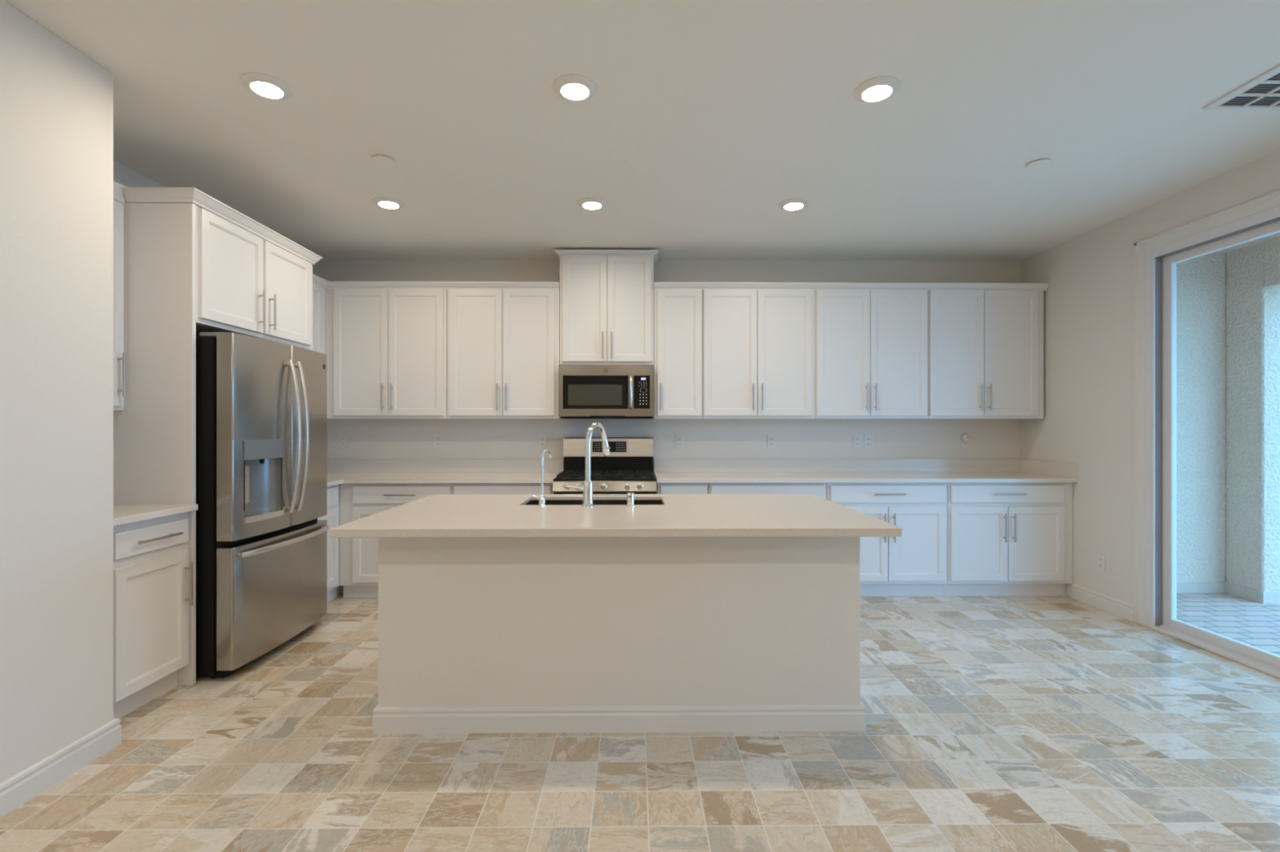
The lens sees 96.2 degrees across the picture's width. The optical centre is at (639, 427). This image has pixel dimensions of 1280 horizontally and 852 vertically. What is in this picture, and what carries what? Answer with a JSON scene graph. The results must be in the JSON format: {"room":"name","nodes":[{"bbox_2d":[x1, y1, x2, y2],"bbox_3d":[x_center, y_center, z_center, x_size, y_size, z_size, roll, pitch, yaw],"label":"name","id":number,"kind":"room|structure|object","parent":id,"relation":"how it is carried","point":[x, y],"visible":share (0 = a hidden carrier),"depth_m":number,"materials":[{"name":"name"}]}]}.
{"room":"kitchen","nodes":[
{"label":"kitchen","id":0,"kind":"room"},
{"bbox_2d":[0,0,113,782],"bbox_3d":[-2.534,-0.072,-0.942,0.835,2.743,6.565,0,0,-1],"label":"wall","id":1,"kind":"structure","parent":0,"point":[56,103],"depth_m":2.10,"materials":[{"name":"white paint"}]},
{"bbox_2d":[0,718,121,817],"bbox_3d":[-2.133,1.246,-0.930,0.066,0.108,6.581,0,0,-1],"label":"baseboard","id":2,"kind":"structure","parent":1,"relation":"attached to","point":[29,783],"depth_m":2.10,"materials":[{"name":"white paint"}]},
{"bbox_2d":[113,160,166,200],"bbox_3d":[-2.920,-0.072,3.627,0.150,2.743,2.580,0,0,-1],"label":"wall","id":3,"kind":"structure","parent":0,"point":[124,175],"depth_m":3.20,"materials":[{"name":"white paint"}]},
{"bbox_2d":[113,181,125,410],"bbox_3d":[-2.686,-0.644,2.614,0.295,1.117,0.542,0,0,-1],"label":"upper cabinet","id":4,"kind":"object","parent":3,"relation":"attached to","point":[119,199],"visible":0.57,"depth_m":2.83,"materials":[{"name":"white paint"}]},
{"bbox_2d":[124,200,312,350],"bbox_3d":[-2.525,-0.843,3.446,0.632,0.615,1.065,0,0,-1],"label":"upper cabinet","id":5,"kind":"object","parent":3,"relation":"attached to","point":[246,284],"visible":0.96,"depth_m":3.30,"materials":[{"name":"white paint"}]},
{"bbox_2d":[120,186,322,264],"bbox_3d":[-2.400,-1.163,3.434,0.363,0.060,1.172,0,0,-1],"label":"crown molding","id":6,"kind":"structure","parent":5,"relation":"attached to","point":[132,194],"depth_m":3.01,"materials":[{"name":"white paint"}]},
{"bbox_2d":[312,282,343,419],"bbox_3d":[-2.659,-0.607,4.450,0.384,1.068,0.937,0,0,-1],"label":"upper cabinet","id":7,"kind":"object","parent":3,"relation":"attached to","point":[318,291],"visible":0.09,"depth_m":4.49,"materials":[{"name":"white paint"}]},
{"bbox_2d":[0,593,1279,851],"bbox_3d":[0.266,1.329,0.375,6.460,0.060,9.445,0,0,-1],"label":"floor","id":8,"kind":"structure","parent":0,"point":[994,723],"depth_m":2.18,"materials":[{"name":"tile"}]},
{"bbox_2d":[113,511,192,719],"bbox_3d":[-2.524,0.858,2.615,0.619,0.884,0.541,0,0,-1],"label":"base cabinet","id":9,"kind":"object","parent":8,"relation":"on","point":[153,570],"visible":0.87,"depth_m":2.65,"materials":[{"name":"white paint"}]},
{"bbox_2d":[113,504,198,525],"bbox_3d":[-2.527,0.401,2.615,0.614,0.030,0.542,0,0,-1],"label":"countertop","id":10,"kind":"structure","parent":9,"relation":"on","point":[122,513],"depth_m":2.69,"materials":[{"name":"stone"}]},
{"bbox_2d":[113,202,195,685],"bbox_3d":[-2.545,0.084,2.898,0.584,2.431,0.024,0,0,-1],"label":"panel","id":11,"kind":"object","parent":8,"relation":"on","point":[154,433],"visible":0.52,"depth_m":2.89,"materials":[{"name":"white paint"}]},
{"bbox_2d":[195,332,328,679],"bbox_3d":[-2.392,0.406,3.377,0.832,1.788,0.905,0,0,-1],"label":"refrigerator","id":12,"kind":"object","parent":8,"relation":"on","point":[261,404],"visible":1,"depth_m":3.10,"materials":[{"name":"silver metal"}]},
{"bbox_2d":[317,484,343,602],"bbox_3d":[-2.551,0.858,4.451,0.600,0.884,0.938,0,0,-1],"label":"base cabinet","id":13,"kind":"object","parent":8,"relation":"on","point":[334,589],"visible":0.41,"depth_m":4.22,"materials":[{"name":"white paint"}]},
{"bbox_2d":[327,459,563,486],"bbox_3d":[-1.752,0.344,4.458,2.201,0.142,0.939,0,0,-1],"label":"countertop","id":14,"kind":"structure","parent":13,"relation":"on","point":[339,471],"depth_m":4.90,"materials":[{"name":"stone"}]},
{"bbox_2d":[339,483,453,597],"bbox_3d":[-1.844,0.858,4.601,0.849,0.884,0.649,0,0,-1],"label":"base cabinet","id":15,"kind":"object","parent":8,"relation":"on","point":[358,557],"visible":0.45,"depth_m":4.32,"materials":[{"name":"white paint"}]},
{"bbox_2d":[453,483,553,494],"bbox_3d":[-1.038,0.858,4.609,0.761,0.884,0.649,0,0,-1],"label":"base cabinet","id":16,"kind":"object","parent":8,"relation":"on","point":[458,488],"visible":0.15,"depth_m":4.32,"materials":[{"name":"white paint"}]},
{"bbox_2d":[552,437,656,493],"bbox_3d":[-0.264,0.652,4.566,0.766,1.134,0.710,0,0,-1],"label":"gas range","id":17,"kind":"object","parent":8,"relation":"on","point":[628,468],"visible":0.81,"depth_m":4.84,"materials":[{"name":"silver metal"}]},
{"bbox_2d":[553,472,656,480],"bbox_3d":[-0.264,0.394,4.569,0.766,0.022,0.607,0,0,-1],"label":"cooktop","id":18,"kind":"object","parent":17,"relation":"in","point":[578,477],"depth_m":4.30,"materials":[{"name":"black metal"}]},
{"bbox_2d":[372,537,866,733],"bbox_3d":[-0.089,0.853,2.872,2.102,0.894,0.854,0,0,-1],"label":"kitchen island","id":19,"kind":"object","parent":8,"relation":"on","point":[476,634],"visible":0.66,"depth_m":2.46,"materials":[{"name":"white paint"}]},
{"bbox_2d":[329,493,902,537],"bbox_3d":[-0.093,0.403,2.764,2.192,0.034,1.132,0,0,-1],"label":"island countertop","id":20,"kind":"structure","parent":19,"relation":"on","point":[679,515],"depth_m":2.43,"materials":[{"name":"beige stone"}]},
{"bbox_2d":[533,448,551,506],"bbox_3d":[-0.467,0.247,2.841,0.059,0.278,0.124,0,0,38],"label":"water faucet","id":21,"kind":"object","parent":20,"relation":"on","point":[541,498],"visible":1,"depth_m":2.81,"materials":[{"name":"silver metal"}]},
{"bbox_2d":[564,422,610,507],"bbox_3d":[-0.230,0.179,2.855,0.115,0.413,0.285,0,0,44],"label":"kitchen faucet","id":22,"kind":"object","parent":20,"relation":"on","point":[587,486],"visible":1,"depth_m":2.78,"materials":[{"name":"silver metal"}]},
{"bbox_2d":[524,499,662,505],"bbox_3d":[-0.243,0.523,3.043,0.776,0.233,0.402,0,0,-1],"label":"sink","id":23,"kind":"object","parent":20,"relation":"in","point":[571,502],"visible":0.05,"depth_m":3.22,"materials":[{"name":"grey metal"}]},
{"bbox_2d":[625,492,635,506],"bbox_3d":[-0.047,0.351,2.815,0.048,0.068,0.048,0,0,-1],"label":"air gap","id":24,"kind":"object","parent":20,"relation":"on","point":[630,495],"visible":1,"depth_m":2.80,"materials":[{"name":"silver metal"}]},
{"bbox_2d":[656,482,708,493],"bbox_3d":[0.321,0.858,4.622,0.391,0.884,0.649,0,0,-1],"label":"base cabinet","id":25,"kind":"object","parent":8,"relation":"on","point":[661,488],"visible":0.09,"depth_m":4.33,"materials":[{"name":"white paint"}]},
{"bbox_2d":[653,459,1077,483],"bbox_3d":[1.714,0.344,4.639,3.181,0.142,0.644,0,0,-1],"label":"countertop","id":26,"kind":"structure","parent":25,"relation":"on","point":[665,471],"depth_m":4.88,"materials":[{"name":"stone"}]},
{"bbox_2d":[708,483,826,499],"bbox_3d":[0.967,0.858,4.628,0.897,0.884,0.649,0,0,-1],"label":"base cabinet","id":27,"kind":"object","parent":8,"relation":"on","point":[819,490],"visible":0.09,"depth_m":4.34,"materials":[{"name":"white paint"}]},
{"bbox_2d":[826,482,946,596],"bbox_3d":[1.878,0.858,4.637,0.921,0.884,0.649,0,0,-1],"label":"base cabinet","id":28,"kind":"object","parent":8,"relation":"on","point":[913,563],"visible":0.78,"depth_m":4.36,"materials":[{"name":"white paint"}]},
{"bbox_2d":[943,482,1072,595],"bbox_3d":[2.822,0.858,4.646,0.963,0.884,0.649,0,0,-1],"label":"base cabinet","id":29,"kind":"object","parent":8,"relation":"on","point":[1004,539],"visible":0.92,"depth_m":4.36,"materials":[{"name":"white paint"}]},
{"bbox_2d":[4,0,1279,261],"bbox_3d":[0.266,-1.494,0.375,6.460,0.100,9.445,0,0,-1],"label":"ceiling","id":30,"kind":"structure","parent":0,"point":[703,117],"depth_m":2.67,"materials":[{"name":"white paint"}]},
{"bbox_2d":[240,72,293,99],"bbox_3d":[-1.577,-1.435,2.426,0.190,0.018,0.190,0,0,-1],"label":"recessed light","id":31,"kind":"object","parent":30,"relation":"in","point":[263,85],"visible":1,"depth_m":2.40,"materials":[{"name":"white plastic"}]},
{"bbox_2d":[371,155,395,165],"bbox_3d":[-1.381,-1.438,3.087,0.114,0.012,0.114,0,0,-1],"label":"sprinkler cover","id":32,"kind":"object","parent":30,"relation":"attached to","point":[382,160],"visible":1,"depth_m":3.08,"materials":[{"name":"white paint"}]},
{"bbox_2d":[372,196,404,208],"bbox_3d":[-1.611,-1.435,3.679,0.190,0.018,0.190,0,0,-1],"label":"recessed light","id":33,"kind":"object","parent":30,"relation":"in","point":[388,202],"visible":1,"depth_m":3.65,"materials":[{"name":"beige"}]},
{"bbox_2d":[552,74,597,101],"bbox_3d":[-0.276,-1.435,2.438,0.190,0.018,0.190,0,0,-1],"label":"recessed light","id":34,"kind":"object","parent":30,"relation":"in","point":[571,87],"visible":1,"depth_m":2.42,"materials":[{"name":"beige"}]},
{"bbox_2d":[577,197,606,209],"bbox_3d":[-0.309,-1.435,3.692,0.190,0.018,0.190,0,0,-1],"label":"recessed light","id":35,"kind":"object","parent":30,"relation":"in","point":[590,203],"visible":1,"depth_m":3.66,"materials":[{"name":"beige"}]},
{"bbox_2d":[778,198,808,210],"bbox_3d":[0.992,-1.435,3.705,0.190,0.018,0.190,0,0,-1],"label":"recessed light","id":36,"kind":"object","parent":30,"relation":"in","point":[793,204],"visible":1,"depth_m":3.67,"materials":[{"name":"beige"}]},
{"bbox_2d":[853,75,901,102],"bbox_3d":[1.011,-1.435,2.451,0.190,0.018,0.190,0,0,-1],"label":"recessed light","id":37,"kind":"object","parent":30,"relation":"in","point":[877,89],"visible":1,"depth_m":2.43,"materials":[{"name":"beige"}]},
{"bbox_2d":[1026,159,1051,169],"bbox_3d":[2.176,-1.438,3.131,0.114,0.012,0.114,0,0,-1],"label":"sprinkler cover","id":38,"kind":"object","parent":30,"relation":"attached to","point":[1041,163],"visible":1,"depth_m":3.12,"materials":[{"name":"white paint"}]},
{"bbox_2d":[1203,64,1279,110],"bbox_3d":[2.823,-1.438,2.060,0.560,0.010,1.065,0,0,-1],"label":"ceiling vent","id":39,"kind":"object","parent":30,"relation":"in","point":[1264,90],"visible":1,"depth_m":2.49,"materials":[{"name":"white plastic"}]},
{"bbox_2d":[312,259,1020,472],"bbox_3d":[0.221,-0.072,5.022,6.460,2.743,0.150,0,0,-1],"label":"wall","id":40,"kind":"structure","parent":0,"point":[366,439],"depth_m":4.95,"materials":[{"name":"white paint"}]},
{"bbox_2d":[338,434,346,448],"bbox_3d":[-2.545,0.116,4.916,0.072,0.116,0.008,0,0,-1],"label":"wall outlet","id":41,"kind":"object","parent":40,"relation":"attached to","point":[342,437],"visible":1,"depth_m":4.92,"materials":[{"name":"white plastic"}]},
{"bbox_2d":[325,288,457,419],"bbox_3d":[-2.041,-0.607,4.741,0.964,1.068,0.364,0,0,-1],"label":"upper cabinet","id":42,"kind":"object","parent":40,"relation":"attached to","point":[386,348],"visible":0.98,"depth_m":4.60,"materials":[{"name":"white paint"}]},
{"bbox_2d":[312,274,559,289],"bbox_3d":[-1.583,-1.138,4.309,1.873,0.051,0.620,0,0,-1],"label":"crown molding","id":43,"kind":"structure","parent":42,"relation":"attached to","point":[317,280],"depth_m":4.59,"materials":[{"name":"white paint"}]},
{"bbox_2d":[434,434,442,448],"bbox_3d":[-1.731,0.116,4.924,0.072,0.116,0.008,0,0,-1],"label":"wall outlet","id":44,"kind":"object","parent":40,"relation":"attached to","point":[437,437],"visible":1,"depth_m":4.92,"materials":[{"name":"white plastic"}]},
{"bbox_2d":[327,459,563,472],"bbox_3d":[-1.752,0.330,4.458,2.201,0.112,0.939,0,0,-1],"label":"backsplash","id":45,"kind":"structure","parent":40,"relation":"attached to","point":[333,465],"depth_m":4.91,"materials":[{"name":"stone"}]},
{"bbox_2d":[446,286,564,419],"bbox_3d":[-1.104,-0.607,4.750,0.905,1.068,0.364,0,0,-1],"label":"upper cabinet","id":46,"kind":"object","parent":40,"relation":"attached to","point":[503,346],"visible":0.98,"depth_m":4.61,"materials":[{"name":"white paint"}]},
{"bbox_2d":[537,435,546,448],"bbox_3d":[-0.840,0.119,4.932,0.072,0.116,0.008,0,0,-1],"label":"wall outlet","id":47,"kind":"object","parent":40,"relation":"attached to","point":[541,438],"visible":1,"depth_m":4.93,"materials":[{"name":"white plastic"}]},
{"bbox_2d":[554,249,658,364],"bbox_3d":[-0.270,-0.966,4.757,0.838,0.914,0.369,0,0,-1],"label":"upper cabinet","id":48,"kind":"object","parent":40,"relation":"attached to","point":[606,296],"visible":0.99,"depth_m":4.62,"materials":[{"name":"white paint"}]},
{"bbox_2d":[558,364,653,418],"bbox_3d":[-0.270,-0.287,4.715,0.752,0.426,0.452,0,0,-1],"label":"microwave","id":49,"kind":"object","parent":48,"relation":"attached to","point":[584,391],"visible":1,"depth_m":4.54,"materials":[{"name":"silver metal"}]},
{"bbox_2d":[638,382,646,404],"bbox_3d":[0.024,-0.270,4.540,0.067,0.177,0.002,0,0,-1],"label":"control panel","id":50,"kind":"object","parent":49,"relation":"attached to","point":[642,385],"depth_m":4.54,"materials":[{"name":"grey plastic"}]},
{"bbox_2d":[653,289,702,419],"bbox_3d":[0.308,-0.607,4.764,0.392,1.068,0.364,0,0,-1],"label":"upper cabinet","id":51,"kind":"object","parent":40,"relation":"attached to","point":[677,313],"visible":0.95,"depth_m":4.63,"materials":[{"name":"white paint"}]},
{"bbox_2d":[675,435,683,448],"bbox_3d":[0.338,0.119,4.944,0.072,0.116,0.008,0,0,-1],"label":"wall outlet","id":52,"kind":"object","parent":40,"relation":"attached to","point":[678,438],"visible":1,"depth_m":4.94,"materials":[{"name":"white plastic"}]},
{"bbox_2d":[698,289,815,419],"bbox_3d":[0.962,-0.607,4.771,0.911,1.068,0.364,0,0,-1],"label":"upper cabinet","id":53,"kind":"object","parent":40,"relation":"attached to","point":[759,345],"visible":0.97,"depth_m":4.63,"materials":[{"name":"white paint"}]},
{"bbox_2d":[767,435,775,448],"bbox_3d":[1.133,0.119,4.952,0.072,0.116,0.008,0,0,-1],"label":"wall outlet","id":54,"kind":"object","parent":40,"relation":"attached to","point":[771,438],"visible":1,"depth_m":4.95,"materials":[{"name":"white plastic"}]},
{"bbox_2d":[853,435,861,448],"bbox_3d":[1.879,0.119,4.959,0.072,0.116,0.008,0,0,-1],"label":"wall outlet","id":55,"kind":"object","parent":40,"relation":"attached to","point":[856,438],"visible":1,"depth_m":4.96,"materials":[{"name":"white plastic"}]},
{"bbox_2d":[805,289,928,419],"bbox_3d":[1.878,-0.607,4.779,0.914,1.068,0.364,0,0,-1],"label":"upper cabinet","id":56,"kind":"object","parent":40,"relation":"attached to","point":[872,345],"visible":0.94,"depth_m":4.64,"materials":[{"name":"white paint"}]},
{"bbox_2d":[653,282,1049,290],"bbox_3d":[1.706,-1.138,4.628,3.188,0.051,0.046,0,0,-1],"label":"crown molding","id":57,"kind":"structure","parent":56,"relation":"attached to","point":[657,286],"depth_m":4.62,"materials":[{"name":"white paint"}]},
{"bbox_2d":[864,435,872,448],"bbox_3d":[1.976,0.119,4.960,0.072,0.116,0.008,0,0,-1],"label":"wall outlet","id":58,"kind":"object","parent":40,"relation":"attached to","point":[868,438],"visible":1,"depth_m":4.96,"materials":[{"name":"white plastic"}]},
{"bbox_2d":[960,433,970,448],"bbox_3d":[2.815,0.113,4.953,0.072,0.124,0.038,0,0,-1],"label":"plug","id":59,"kind":"object","parent":40,"relation":"attached to","point":[965,437],"visible":1,"depth_m":4.95,"materials":[{"name":"white plastic"}]},
{"bbox_2d":[913,289,1043,419],"bbox_3d":[2.809,-0.607,4.788,0.944,1.068,0.364,0,0,-1],"label":"upper cabinet","id":60,"kind":"object","parent":40,"relation":"attached to","point":[985,348],"visible":0.95,"depth_m":4.65,"materials":[{"name":"white paint"}]},
{"bbox_2d":[1020,149,1279,604],"bbox_3d":[3.421,-0.072,0.406,0.150,2.743,9.145,0,0,-1],"label":"wall","id":61,"kind":"structure","parent":0,"point":[1087,421],"depth_m":4.14,"materials":[{"name":"white paint"}]},
{"bbox_2d":[1066,583,1133,622],"bbox_3d":[3.302,1.246,4.132,0.016,0.108,0.600,0,0,-1],"label":"baseboard","id":62,"kind":"structure","parent":61,"relation":"attached to","point":[1122,609],"depth_m":4.10,"materials":[{"name":"white paint"}]},
{"bbox_2d":[1097,553,1105,571],"bbox_3d":[3.305,0.967,4.115,0.008,0.116,0.072,0,0,-1],"label":"wall outlet","id":63,"kind":"object","parent":61,"relation":"attached to","point":[1100,558],"visible":1,"depth_m":4.11,"materials":[{"name":"white plastic"}]},
{"bbox_2d":[1133,190,1279,626],"bbox_3d":[3.318,0.035,2.473,0.017,2.530,2.718,0,0,-1],"label":"trim","id":64,"kind":"structure","parent":61,"relation":"attached to","point":[1272,200],"depth_m":3.77,"materials":[{"name":"white paint"}]},
{"bbox_2d":[1145,205,1279,678],"bbox_3d":[3.390,0.074,2.474,0.152,2.450,2.558,0,0,-1],"label":"door","id":65,"kind":"structure","parent":61,"relation":"in","point":[1161,262],"depth_m":3.66,"materials":[{"name":"white plastic"}]},
{"bbox_2d":[1176,253,1226,582],"bbox_3d":[4.369,-0.126,4.788,1.830,2.950,0.200,0,0,-1],"label":"wall","id":66,"kind":"structure","parent":0,"point":[1201,281],"depth_m":4.69,"materials":[{"name":"paint"}]},
{"bbox_2d":[1176,582,1279,604],"bbox_3d":[4.352,1.304,4.540,1.792,0.090,0.294,0,0,-1],"label":"trim","id":67,"kind":"structure","parent":66,"relation":"attached to","point":[1264,597],"depth_m":4.64,"materials":[{"name":"beige paint"}]},
{"bbox_2d":[1176,593,1279,655],"bbox_3d":[4.456,1.399,-0.634,1.900,0.100,10.645,0,0,-1],"label":"floor","id":68,"kind":"structure","parent":0,"point":[1251,623],"depth_m":4.10,"materials":[{"name":"grey tile"}]},
{"bbox_2d":[1209,232,1279,253],"bbox_3d":[4.456,-1.460,0.966,1.930,0.080,7.845,0,0,-1],"label":"ceiling","id":69,"kind":"structure","parent":0,"point":[1275,236],"depth_m":4.45,"materials":[{"name":"paint"}]},
{"bbox_2d":[1226,243,1279,591],"bbox_3d":[5.011,-0.126,4.553,0.450,2.950,0.282,0,0,-1],"label":"pillar","id":70,"kind":"structure","parent":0,"point":[1252,309],"depth_m":4.50,"materials":[{"name":"paint"}]},
{"bbox_2d":[1264,237,1279,288],"bbox_3d":[5.021,-1.335,0.980,0.400,0.530,6.863,0,0,-1],"label":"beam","id":71,"kind":"structure","parent":0,"point":[1272,248],"depth_m":4.35,"materials":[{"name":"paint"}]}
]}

